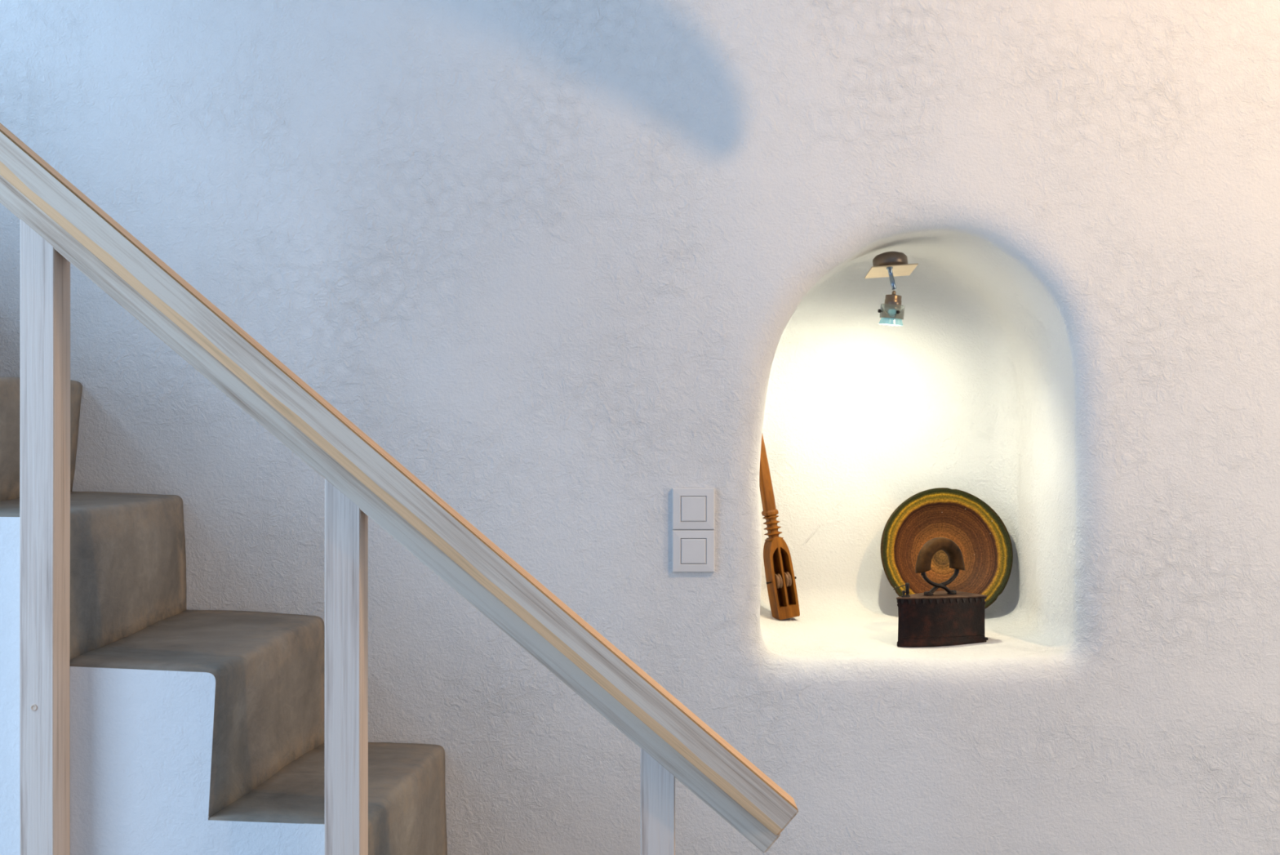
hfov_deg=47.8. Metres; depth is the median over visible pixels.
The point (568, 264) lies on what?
wall
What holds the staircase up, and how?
on the floor
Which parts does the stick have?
blade, frame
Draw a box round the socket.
[884,290,902,304]
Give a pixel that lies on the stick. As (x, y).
(780, 578)
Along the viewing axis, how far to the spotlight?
2.96 m
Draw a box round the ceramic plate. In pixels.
[880,487,1013,608]
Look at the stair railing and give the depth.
2.16 m
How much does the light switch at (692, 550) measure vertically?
0.081 m
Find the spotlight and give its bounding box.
[864,251,918,325]
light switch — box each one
[671,488,714,529]
[671,529,714,572]
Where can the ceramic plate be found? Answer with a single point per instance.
(983, 539)
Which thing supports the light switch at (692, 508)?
attached to the wall
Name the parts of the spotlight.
bulb, stem, mounting plate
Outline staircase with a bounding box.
[0,376,447,854]
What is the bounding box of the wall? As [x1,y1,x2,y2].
[0,0,1279,854]
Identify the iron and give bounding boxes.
[893,537,987,646]
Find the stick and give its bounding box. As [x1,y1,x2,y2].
[759,434,799,619]
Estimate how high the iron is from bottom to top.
0.218 m
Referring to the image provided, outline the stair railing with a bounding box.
[0,122,798,854]
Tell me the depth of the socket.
2.94 m

